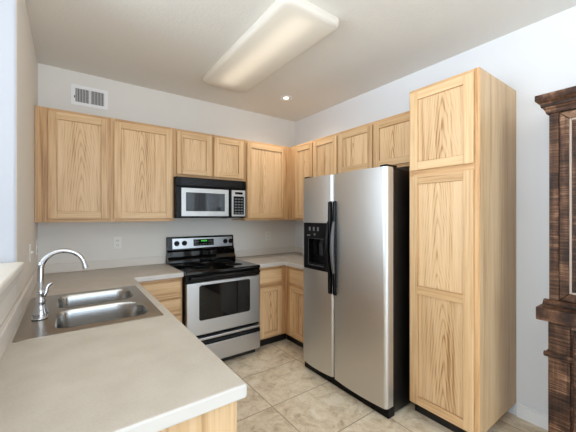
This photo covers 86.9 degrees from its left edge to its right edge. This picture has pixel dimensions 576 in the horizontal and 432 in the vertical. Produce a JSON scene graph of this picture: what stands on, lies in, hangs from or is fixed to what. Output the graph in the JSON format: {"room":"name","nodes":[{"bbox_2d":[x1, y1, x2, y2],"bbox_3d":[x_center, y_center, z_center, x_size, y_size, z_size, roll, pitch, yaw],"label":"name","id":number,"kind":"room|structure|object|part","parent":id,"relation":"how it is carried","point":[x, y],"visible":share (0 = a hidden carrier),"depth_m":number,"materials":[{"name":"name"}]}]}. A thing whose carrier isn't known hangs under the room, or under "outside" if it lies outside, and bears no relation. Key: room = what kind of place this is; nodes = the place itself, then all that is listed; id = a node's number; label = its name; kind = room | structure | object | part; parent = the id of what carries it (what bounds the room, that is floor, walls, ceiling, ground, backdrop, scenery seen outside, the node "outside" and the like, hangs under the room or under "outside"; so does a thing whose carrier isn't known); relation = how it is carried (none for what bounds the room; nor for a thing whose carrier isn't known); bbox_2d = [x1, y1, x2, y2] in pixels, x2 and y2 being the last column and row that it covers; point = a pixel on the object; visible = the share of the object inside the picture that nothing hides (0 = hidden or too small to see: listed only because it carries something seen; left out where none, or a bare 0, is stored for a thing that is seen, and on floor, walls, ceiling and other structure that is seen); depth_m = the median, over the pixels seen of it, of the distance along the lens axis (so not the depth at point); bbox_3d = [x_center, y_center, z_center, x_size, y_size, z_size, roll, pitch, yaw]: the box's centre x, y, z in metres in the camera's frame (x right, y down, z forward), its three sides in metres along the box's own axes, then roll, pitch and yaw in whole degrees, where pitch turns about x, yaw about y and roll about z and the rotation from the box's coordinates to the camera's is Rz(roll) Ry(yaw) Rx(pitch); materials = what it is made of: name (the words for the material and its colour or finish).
{"room":"kitchen","nodes":[
{"label":"kitchen","id":0,"kind":"room"},
{"bbox_2d":[0,0,37,327],"bbox_3d":[-1.445,0.050,1.526,0.130,2.744,2.620,0,0,-36],"label":"wall","id":1,"kind":"structure","parent":0,"point":[18,60],"depth_m":1.56,"materials":[{"name":"beige paint"}]},
{"bbox_2d":[0,262,23,304],"bbox_3d":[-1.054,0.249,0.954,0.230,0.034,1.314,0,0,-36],"label":"trim","id":2,"kind":"structure","parent":1,"relation":"on","point":[8,271],"depth_m":1.27,"materials":[{"name":"beige paint"}]},
{"bbox_2d":[29,244,32,261],"bbox_3d":[-1.748,0.250,2.072,0.020,0.120,0.072,0,0,-36],"label":"light switch","id":3,"kind":"object","parent":1,"relation":"attached to","point":[30,251],"visible":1,"depth_m":2.04,"materials":[{"name":"white plastic"}]},
{"bbox_3d":[-1.754,0.250,2.068,0.006,0.120,0.072,0,0,-36],"label":"plate","id":4,"kind":"part","parent":3,"relation":"part of","materials":[{"name":"white plastic"}]},
{"bbox_2d":[36,240,38,254],"bbox_3d":[-2.056,0.257,2.497,0.020,0.120,0.072,0,0,-36],"label":"light switch","id":5,"kind":"object","parent":1,"relation":"attached to","point":[37,246],"visible":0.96,"depth_m":2.49,"materials":[{"name":"white plastic"}]},
{"bbox_2d":[0,256,165,359],"bbox_3d":[-0.978,0.463,1.889,1.051,0.082,2.579,0,0,-36],"label":"backsplash","id":6,"kind":"structure","parent":1,"relation":"attached to","point":[10,323],"depth_m":2.66,"materials":[{"name":"beige"}]},
{"bbox_2d":[38,63,294,263],"bbox_3d":[-1.072,0.050,3.478,3.026,2.744,0.100,0,0,-36],"label":"wall","id":7,"kind":"structure","parent":0,"point":[129,102],"depth_m":3.17,"materials":[{"name":"white paint"}]},
{"bbox_2d":[35,105,110,221],"bbox_3d":[-1.850,-0.406,2.636,0.514,0.911,0.347,0,0,-36],"label":"upper cabinet","id":8,"kind":"object","parent":7,"relation":"attached to","point":[73,149],"visible":1,"depth_m":2.49,"materials":[{"name":"brown wood"}]},
{"bbox_3d":[-1.731,-0.406,2.526,0.307,0.749,0.008,0,0,-36],"label":"door panel","id":9,"kind":"part","parent":8,"relation":"part of","materials":[{"name":"brown wood"}]},
{"bbox_2d":[71,84,107,109],"bbox_3d":[-1.851,-1.110,2.840,0.292,0.184,0.016,0,0,-36],"label":"air vent","id":10,"kind":"object","parent":7,"relation":"in","point":[80,95],"visible":1,"depth_m":2.84,"materials":[{"name":"white metal"}]},
{"bbox_2d":[113,237,121,248],"bbox_3d":[-1.670,0.262,2.975,0.072,0.116,0.009,0,0,-36],"label":"electrical outlet","id":11,"kind":"object","parent":7,"relation":"attached to","point":[117,241],"visible":1,"depth_m":2.97,"materials":[{"name":"white plastic"}]},
{"bbox_2d":[111,118,173,221],"bbox_3d":[-1.426,-0.406,2.943,0.533,0.911,0.347,0,0,-36],"label":"upper cabinet","id":12,"kind":"object","parent":7,"relation":"attached to","point":[142,154],"visible":0.89,"depth_m":2.80,"materials":[{"name":"brown wood"}]},
{"bbox_3d":[-1.331,-0.406,2.816,0.386,0.749,0.008,0,0,-36],"label":"door panel","id":13,"kind":"part","parent":12,"relation":"part of","materials":[{"name":"brown wood"}]},
{"bbox_2d":[174,128,243,180],"bbox_3d":[-0.896,-0.625,3.328,0.776,0.473,0.347,0,0,-36],"label":"upper cabinet","id":14,"kind":"object","parent":7,"relation":"attached to","point":[196,154],"visible":0.77,"depth_m":3.16,"materials":[{"name":"brown wood"}]},
{"bbox_3d":[-0.948,-0.624,3.087,0.356,0.419,0.019,0,0,-36],"label":"door","id":15,"kind":"part","parent":14,"relation":"part of","materials":[{"name":"brown wood"}]},
{"bbox_3d":[-0.951,-0.624,3.091,0.250,0.313,0.008,0,0,-36],"label":"door panel","id":16,"kind":"part","parent":14,"relation":"part of","materials":[{"name":"brown wood"}]},
{"bbox_3d":[-0.643,-0.624,3.309,0.342,0.419,0.019,0,0,-36],"label":"door","id":17,"kind":"part","parent":14,"relation":"part of","materials":[{"name":"brown wood"}]},
{"bbox_3d":[-0.646,-0.624,3.313,0.236,0.313,0.008,0,0,-36],"label":"door panel","id":18,"kind":"part","parent":14,"relation":"part of","materials":[{"name":"brown wood"}]},
{"bbox_2d":[232,140,289,219],"bbox_3d":[-0.321,-0.406,3.745,0.643,0.911,0.347,0,0,-36],"label":"upper cabinet","id":19,"kind":"object","parent":7,"relation":"attached to","point":[266,166],"visible":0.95,"depth_m":3.59,"materials":[{"name":"brown wood"}]},
{"bbox_3d":[-0.251,-0.406,3.594,0.526,0.855,0.019,0,0,-36],"label":"door","id":20,"kind":"part","parent":19,"relation":"part of","materials":[{"name":"brown wood"}]},
{"bbox_3d":[-0.254,-0.406,3.598,0.420,0.749,0.008,0,0,-36],"label":"door panel","id":21,"kind":"part","parent":19,"relation":"part of","materials":[{"name":"brown wood"}]},
{"bbox_2d":[266,231,269,239],"bbox_3d":[-0.263,0.262,3.996,0.072,0.116,0.009,0,0,-36],"label":"electrical outlet","id":22,"kind":"object","parent":7,"relation":"attached to","point":[268,232],"visible":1,"depth_m":4.00,"materials":[{"name":"white plastic"}]},
{"bbox_2d":[174,176,245,218],"bbox_3d":[-0.876,-0.177,3.290,0.756,0.414,0.432,0,0,-36],"label":"microwave","id":23,"kind":"object","parent":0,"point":[193,197],"visible":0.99,"depth_m":3.11,"materials":[{"name":"black plastic"}]},
{"bbox_3d":[-0.857,-0.137,3.093,0.553,0.305,0.028,0,0,-36],"label":"door","id":24,"kind":"part","parent":23,"relation":"part of","materials":[{"name":"silver metal"}]},
{"bbox_3d":[-0.833,-0.137,3.089,0.495,0.278,0.006,0,0,-36],"label":"door frame","id":25,"kind":"part","parent":23,"relation":"part of","materials":[{"name":"silver metal"}]},
{"bbox_3d":[-0.546,-0.137,3.319,0.184,0.305,0.028,0,0,-36],"label":"control panel","id":26,"kind":"part","parent":23,"relation":"part of","materials":[{"name":"black plastic"}]},
{"bbox_2d":[25,0,575,121],"bbox_3d":[-0.998,-1.372,-0.515,7.596,0.100,6.650,0,0,-36],"label":"ceiling","id":27,"kind":"structure","parent":0,"point":[169,46],"depth_m":2.28,"materials":[{"name":"white paint"}]},
{"bbox_2d":[203,0,338,92],"bbox_3d":[-0.230,-1.289,2.451,0.456,0.064,1.380,0,0,-36],"label":"ceiling light","id":28,"kind":"object","parent":27,"relation":"attached to","point":[287,29],"visible":1,"depth_m":2.21,"materials":[{"name":"white plastic"}]},
{"bbox_2d":[280,95,291,100],"bbox_3d":[-0.021,-1.318,3.402,0.144,0.006,0.144,0,0,-36],"label":"recessed light","id":29,"kind":"object","parent":27,"relation":"in","point":[284,98],"visible":1,"depth_m":3.40,"materials":[{"name":"white glass"}]},
{"bbox_2d":[223,334,547,431],"bbox_3d":[0.852,1.472,0.827,3.026,0.100,6.650,0,0,-36],"label":"floor","id":30,"kind":"structure","parent":0,"point":[284,395],"depth_m":2.27,"materials":[{"name":"tile"}]},
{"bbox_2d":[138,277,181,322],"bbox_3d":[-1.300,0.986,2.862,0.422,0.873,0.627,0,0,-36],"label":"base cabinet","id":31,"kind":"object","parent":30,"relation":"on","point":[168,292],"visible":0.25,"depth_m":2.67,"materials":[{"name":"brown wood"}]},
{"bbox_3d":[-1.120,0.653,2.617,0.382,0.138,0.019,0,0,-36],"label":"drawer","id":32,"kind":"part","parent":31,"relation":"part of","materials":[{"name":"brown wood"}]},
{"bbox_3d":[-1.120,0.805,2.617,0.382,0.130,0.019,0,0,-36],"label":"drawer","id":33,"kind":"part","parent":31,"relation":"part of","materials":[{"name":"brown wood"}]},
{"bbox_2d":[132,293,236,431],"bbox_3d":[-0.978,0.986,1.529,0.625,0.873,1.948,0,0,-36],"label":"base cabinet","id":34,"kind":"object","parent":30,"relation":"on","point":[224,418],"visible":0.03,"depth_m":0.88,"materials":[{"name":"brown wood"}]},
{"bbox_2d":[0,256,246,431],"bbox_3d":[-0.977,0.484,1.889,1.051,0.125,2.581,0,0,-36],"label":"countertop","id":35,"kind":"structure","parent":34,"relation":"on","point":[154,374],"depth_m":0.99,"materials":[{"name":"beige laminate"}]},
{"bbox_2d":[31,248,87,320],"bbox_3d":[-1.173,0.334,1.573,0.233,0.332,0.170,0,0,-36],"label":"faucet","id":36,"kind":"object","parent":35,"relation":"on","point":[40,312],"visible":1,"depth_m":1.52,"materials":[{"name":"silver metal"}]},
{"bbox_3d":[-1.241,0.496,1.523,0.064,0.007,0.170,0,0,-36],"label":"deck plate","id":37,"kind":"part","parent":36,"relation":"part of","materials":[{"name":"silver metal"}]},
{"bbox_3d":[-1.227,0.374,1.543,0.025,0.070,0.051,0,0,39],"label":"lever","id":38,"kind":"part","parent":36,"relation":"part of","materials":[{"name":"silver metal"}]},
{"bbox_3d":[-1.167,0.270,1.577,0.212,0.204,0.029,0,0,-36],"label":"spout","id":39,"kind":"part","parent":36,"relation":"part of","materials":[{"name":"silver metal"}]},
{"bbox_2d":[12,286,163,342],"bbox_3d":[-1.098,0.592,1.698,0.578,0.182,0.812,0,0,-36],"label":"sink","id":40,"kind":"object","parent":35,"relation":"in","point":[78,311],"visible":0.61,"depth_m":1.68,"materials":[{"name":"grey metal"}]},
{"bbox_2d":[57,289,132,309],"bbox_3d":[-1.177,0.592,1.872,0.386,0.182,0.315,0,0,-36],"label":"basin","id":41,"kind":"object","parent":40,"relation":"in","point":[113,295],"depth_m":1.97,"materials":[{"name":"silver metal"}]},
{"bbox_2d":[55,302,147,327],"bbox_3d":[-0.958,0.592,1.577,0.394,0.182,0.320,0,0,-36],"label":"basin","id":42,"kind":"object","parent":40,"relation":"in","point":[102,313],"depth_m":1.68,"materials":[{"name":"silver metal"}]},
{"bbox_3d":[-0.409,0.986,0.743,0.622,0.873,0.008,0,0,-36],"label":"panel","id":43,"kind":"part","parent":34,"relation":"part of","materials":[{"name":"brown wood"}]},
{"bbox_2d":[166,235,259,360],"bbox_3d":[-0.774,0.823,3.168,0.775,1.194,0.743,0,0,-36],"label":"range","id":44,"kind":"object","parent":30,"relation":"on","point":[221,291],"visible":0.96,"depth_m":2.97,"materials":[{"name":"silver metal"}]},
{"bbox_3d":[-0.953,0.300,3.450,0.698,0.112,0.013,0,0,-36],"label":"control panel","id":45,"kind":"part","parent":44,"relation":"part of","materials":[{"name":"silver metal"}]},
{"bbox_2d":[167,258,259,275],"bbox_3d":[-0.787,0.520,3.176,0.764,0.033,0.658,0,0,-36],"label":"cooktop","id":46,"kind":"object","parent":44,"relation":"in","point":[207,266],"depth_m":3.08,"materials":[{"name":"black glass"}]},
{"bbox_3d":[-0.607,0.569,2.929,0.754,0.062,0.022,0,0,-36],"label":"rail","id":47,"kind":"part","parent":44,"relation":"part of","materials":[{"name":"black plastic"}]},
{"bbox_3d":[-0.603,0.846,2.923,0.754,0.484,0.035,0,0,-36],"label":"oven door","id":48,"kind":"part","parent":44,"relation":"part of","materials":[{"name":"silver metal"}]},
{"bbox_3d":[-0.580,0.560,2.892,0.704,0.033,0.069,0,0,-36],"label":"door handle","id":49,"kind":"part","parent":44,"relation":"part of","materials":[{"name":"black plastic"}]},
{"bbox_3d":[-0.603,1.266,2.923,0.754,0.180,0.035,0,0,-36],"label":"storage drawer","id":50,"kind":"part","parent":44,"relation":"part of","materials":[{"name":"silver metal"}]},
{"bbox_2d":[258,265,285,345],"bbox_3d":[-0.322,0.986,3.572,0.427,0.873,0.627,0,0,-36],"label":"base cabinet","id":51,"kind":"object","parent":30,"relation":"on","point":[272,279],"visible":0.57,"depth_m":3.31,"materials":[{"name":"brown wood"}]},
{"bbox_3d":[-0.188,0.652,3.293,0.284,0.150,0.019,0,0,-36],"label":"drawer","id":52,"kind":"part","parent":51,"relation":"part of","materials":[{"name":"brown wood"}]},
{"bbox_3d":[-0.188,1.034,3.293,0.284,0.533,0.019,0,0,-36],"label":"door","id":53,"kind":"part","parent":51,"relation":"part of","materials":[{"name":"brown wood"}]},
{"bbox_3d":[-0.191,1.034,3.297,0.178,0.427,0.008,0,0,-36],"label":"door panel","id":54,"kind":"part","parent":51,"relation":"part of","materials":[{"name":"brown wood"}]},
{"bbox_2d":[285,266,302,347],"bbox_3d":[0.185,0.986,3.616,0.627,0.873,1.150,0,0,-36],"label":"base cabinet","id":55,"kind":"object","parent":30,"relation":"on","point":[293,276],"visible":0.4,"depth_m":3.27,"materials":[{"name":"brown wood"}]},
{"bbox_2d":[235,246,302,268],"bbox_3d":[0.050,0.484,3.513,0.966,0.125,1.159,0,0,-36],"label":"countertop","id":56,"kind":"structure","parent":55,"relation":"on","point":[292,256],"depth_m":3.74,"materials":[{"name":"beige laminate"}]},
{"bbox_3d":[0.144,0.652,3.156,0.019,0.150,0.403,0,0,-36],"label":"drawer","id":57,"kind":"part","parent":55,"relation":"part of","materials":[{"name":"brown wood"}]},
{"bbox_3d":[0.144,1.034,3.156,0.019,0.533,0.403,0,0,-36],"label":"door","id":58,"kind":"part","parent":55,"relation":"part of","materials":[{"name":"brown wood"}]},
{"bbox_3d":[0.148,1.034,3.159,0.008,0.427,0.297,0,0,-36],"label":"door panel","id":59,"kind":"part","parent":55,"relation":"part of","materials":[{"name":"brown wood"}]},
{"bbox_2d":[303,164,410,418],"bbox_3d":[0.691,0.527,2.682,0.827,1.782,0.930,0,0,-36],"label":"refrigerator","id":60,"kind":"object","parent":30,"relation":"on","point":[356,224],"visible":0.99,"depth_m":2.26,"materials":[{"name":"silver metal"}]},
{"bbox_3d":[0.278,0.499,2.707,0.095,1.690,0.405,0,0,-36],"label":"freezer door","id":61,"kind":"part","parent":60,"relation":"part of","materials":[{"name":"silver metal"}]},
{"bbox_3d":[0.350,0.264,2.535,0.032,0.777,0.028,0,0,-36],"label":"door handle","id":62,"kind":"part","parent":60,"relation":"part of","materials":[{"name":"black plastic"}]},
{"bbox_3d":[0.382,0.264,2.491,0.032,0.777,0.028,0,0,-36],"label":"door handle","id":63,"kind":"part","parent":60,"relation":"part of","materials":[{"name":"black plastic"}]},
{"bbox_3d":[0.552,0.499,2.328,0.095,1.690,0.519,0,0,-36],"label":"fridge door","id":64,"kind":"part","parent":60,"relation":"part of","materials":[{"name":"silver metal"}]},
{"bbox_2d":[410,67,515,431],"bbox_3d":[1.241,0.266,2.167,0.620,2.313,0.458,0,0,-36],"label":"pantry cabinet","id":65,"kind":"object","parent":30,"relation":"on","point":[463,125],"visible":1,"depth_m":1.97,"materials":[{"name":"brown wood"}]},
{"bbox_3d":[0.998,0.132,1.998,0.008,0.714,0.308,0,0,-36],"label":"door panel","id":66,"kind":"part","parent":65,"relation":"part of","materials":[{"name":"brown wood"}]},
{"bbox_3d":[0.998,0.898,1.998,0.008,0.718,0.308,0,0,-36],"label":"door panel","id":67,"kind":"part","parent":65,"relation":"part of","materials":[{"name":"brown wood"}]},
{"bbox_3d":[0.998,-0.593,1.998,0.008,0.440,0.308,0,0,-36],"label":"door panel","id":68,"kind":"part","parent":65,"relation":"part of","materials":[{"name":"brown wood"}]},
{"bbox_3d":[0.994,0.516,1.996,0.019,1.588,0.414,0,0,-36],"label":"door","id":69,"kind":"part","parent":65,"relation":"part of","materials":[{"name":"brown wood"}]},
{"bbox_3d":[0.994,-0.593,1.996,0.019,0.546,0.414,0,0,-36],"label":"door","id":70,"kind":"part","parent":65,"relation":"part of","materials":[{"name":"brown wood"}]},
{"bbox_3d":[1.016,0.218,2.004,0.020,2.218,0.458,0,0,-36],"label":"frame","id":71,"kind":"part","parent":65,"relation":"part of","materials":[{"name":"brown wood"}]},
{"bbox_2d":[535,86,575,431],"bbox_3d":[1.914,0.365,1.375,0.458,2.113,1.189,0,0,-36],"label":"hutch","id":72,"kind":"object","parent":30,"relation":"on","point":[559,310],"visible":1,"depth_m":1.68,"materials":[{"name":"brown wood"}]},
{"bbox_3d":[1.514,-0.053,1.727,0.020,1.061,0.042,0,0,-36],"label":"post","id":73,"kind":"part","parent":72,"relation":"part of","materials":[{"name":"brown wood"}]},
{"bbox_3d":[1.935,-0.637,1.390,0.405,0.107,1.189,0,0,-36],"label":"crown","id":74,"kind":"part","parent":72,"relation":"part of","materials":[{"name":"brown wood"}]},
{"bbox_2d":[536,304,575,327],"bbox_3d":[1.914,0.544,1.375,0.458,0.072,1.153,0,0,-36],"label":"shelf","id":75,"kind":"object","parent":72,"relation":"attached to","point":[560,314],"depth_m":1.65,"materials":[{"name":"brown wood"}]},
{"bbox_3d":[1.811,0.493,1.300,0.039,0.029,1.133,0,0,-36],"label":"plinth moulding","id":76,"kind":"part","parent":72,"relation":"part of","materials":[{"name":"brown wood"}]},
{"bbox_3d":[1.501,1.001,1.681,0.024,0.842,0.092,0,0,-36],"label":"post","id":77,"kind":"part","parent":72,"relation":"part of","materials":[{"name":"brown wood"}]},
{"bbox_3d":[1.932,0.776,1.384,0.399,0.031,1.115,0,0,-36],"label":"moulding","id":78,"kind":"part","parent":72,"relation":"part of","materials":[{"name":"brown wood"}]},
{"bbox_3d":[1.673,-0.053,1.509,0.020,1.050,0.494,0,0,-36],"label":"door","id":79,"kind":"part","parent":72,"relation":"part of","materials":[{"name":"brown wood"}]},
{"bbox_3d":[1.676,-0.053,1.513,0.010,0.945,0.386,0,0,-36],"label":"door panel","id":80,"kind":"part","parent":72,"relation":"part of","materials":[{"name":"brown wood"}]},
{"bbox_3d":[1.663,0.992,1.462,0.020,0.740,0.430,0,0,-36],"label":"door","id":81,"kind":"part","parent":72,"relation":"part of","materials":[{"name":"brown wood"}]},
{"bbox_2d":[295,6,575,414],"bbox_3d":[2.036,0.050,1.686,0.100,2.744,6.450,0,0,-36],"label":"wall","id":82,"kind":"structure","parent":0,"point":[538,58],"depth_m":2.12,"materials":[{"name":"white paint"}]},
{"bbox_2d":[235,246,302,256],"bbox_3d":[0.050,0.463,3.513,0.966,0.082,1.159,0,0,-36],"label":"backsplash","id":83,"kind":"structure","parent":82,"relation":"attached to","point":[264,251],"depth_m":3.97,"materials":[{"name":"beige"}]},
{"bbox_2d":[290,133,338,219],"bbox_3d":[0.303,-0.406,3.691,0.347,0.911,1.168,0,0,-36],"label":"upper cabinet","id":84,"kind":"object","parent":82,"relation":"attached to","point":[318,157],"visible":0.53,"depth_m":3.51,"materials":[{"name":"brown wood"}]},
{"bbox_3d":[0.188,-0.406,3.579,0.008,0.749,0.217,0,0,-36],"label":"door panel","id":85,"kind":"part","parent":84,"relation":"part of","materials":[{"name":"brown wood"}]},
{"bbox_3d":[0.184,-0.406,3.577,0.019,0.855,0.323,0,0,-36],"label":"door","id":86,"kind":"part","parent":84,"relation":"part of","materials":[{"name":"brown wood"}]},
{"bbox_3d":[0.401,-0.406,3.286,0.008,0.749,0.260,0,0,-36],"label":"door panel","id":87,"kind":"part","parent":84,"relation":"part of","materials":[{"name":"brown wood"}]},
{"bbox_3d":[0.397,-0.406,3.283,0.019,0.855,0.366,0,0,-36],"label":"door","id":88,"kind":"part","parent":84,"relation":"part of","materials":[{"name":"brown wood"}]},
{"bbox_2d":[338,111,409,172],"bbox_3d":[0.931,-0.635,2.827,0.347,0.451,0.966,0,0,-36],"label":"upper cabinet","id":89,"kind":"object","parent":82,"relation":"attached to","point":[374,144],"visible":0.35,"depth_m":2.72,"materials":[{"name":"brown wood"}]},
{"bbox_3d":[0.651,-0.634,2.942,0.008,0.291,0.316,0,0,-36],"label":"door panel","id":90,"kind":"part","parent":89,"relation":"part of","materials":[{"name":"brown wood"}]},
{"bbox_3d":[0.647,-0.634,2.939,0.019,0.397,0.422,0,0,-36],"label":"door","id":91,"kind":"part","parent":89,"relation":"part of","materials":[{"name":"brown wood"}]},
{"bbox_3d":[0.906,-0.634,2.582,0.019,0.397,0.423,0,0,-36],"label":"door","id":92,"kind":"part","parent":89,"relation":"part of","materials":[{"name":"brown wood"}]},
{"bbox_3d":[0.910,-0.634,2.585,0.008,0.291,0.317,0,0,-36],"label":"door panel","id":93,"kind":"part","parent":89,"relation":"part of","materials":[{"name":"brown wood"}]},
{"bbox_2d":[516,403,547,429],"bbox_3d":[2.754,1.373,0.600,0.014,0.098,3.848,0,0,-36],"label":"baseboard","id":94,"kind":"structure","parent":82,"relation":"attached to","point":[535,417],"depth_m":2.08,"materials":[{"name":"white paint"}]}
]}

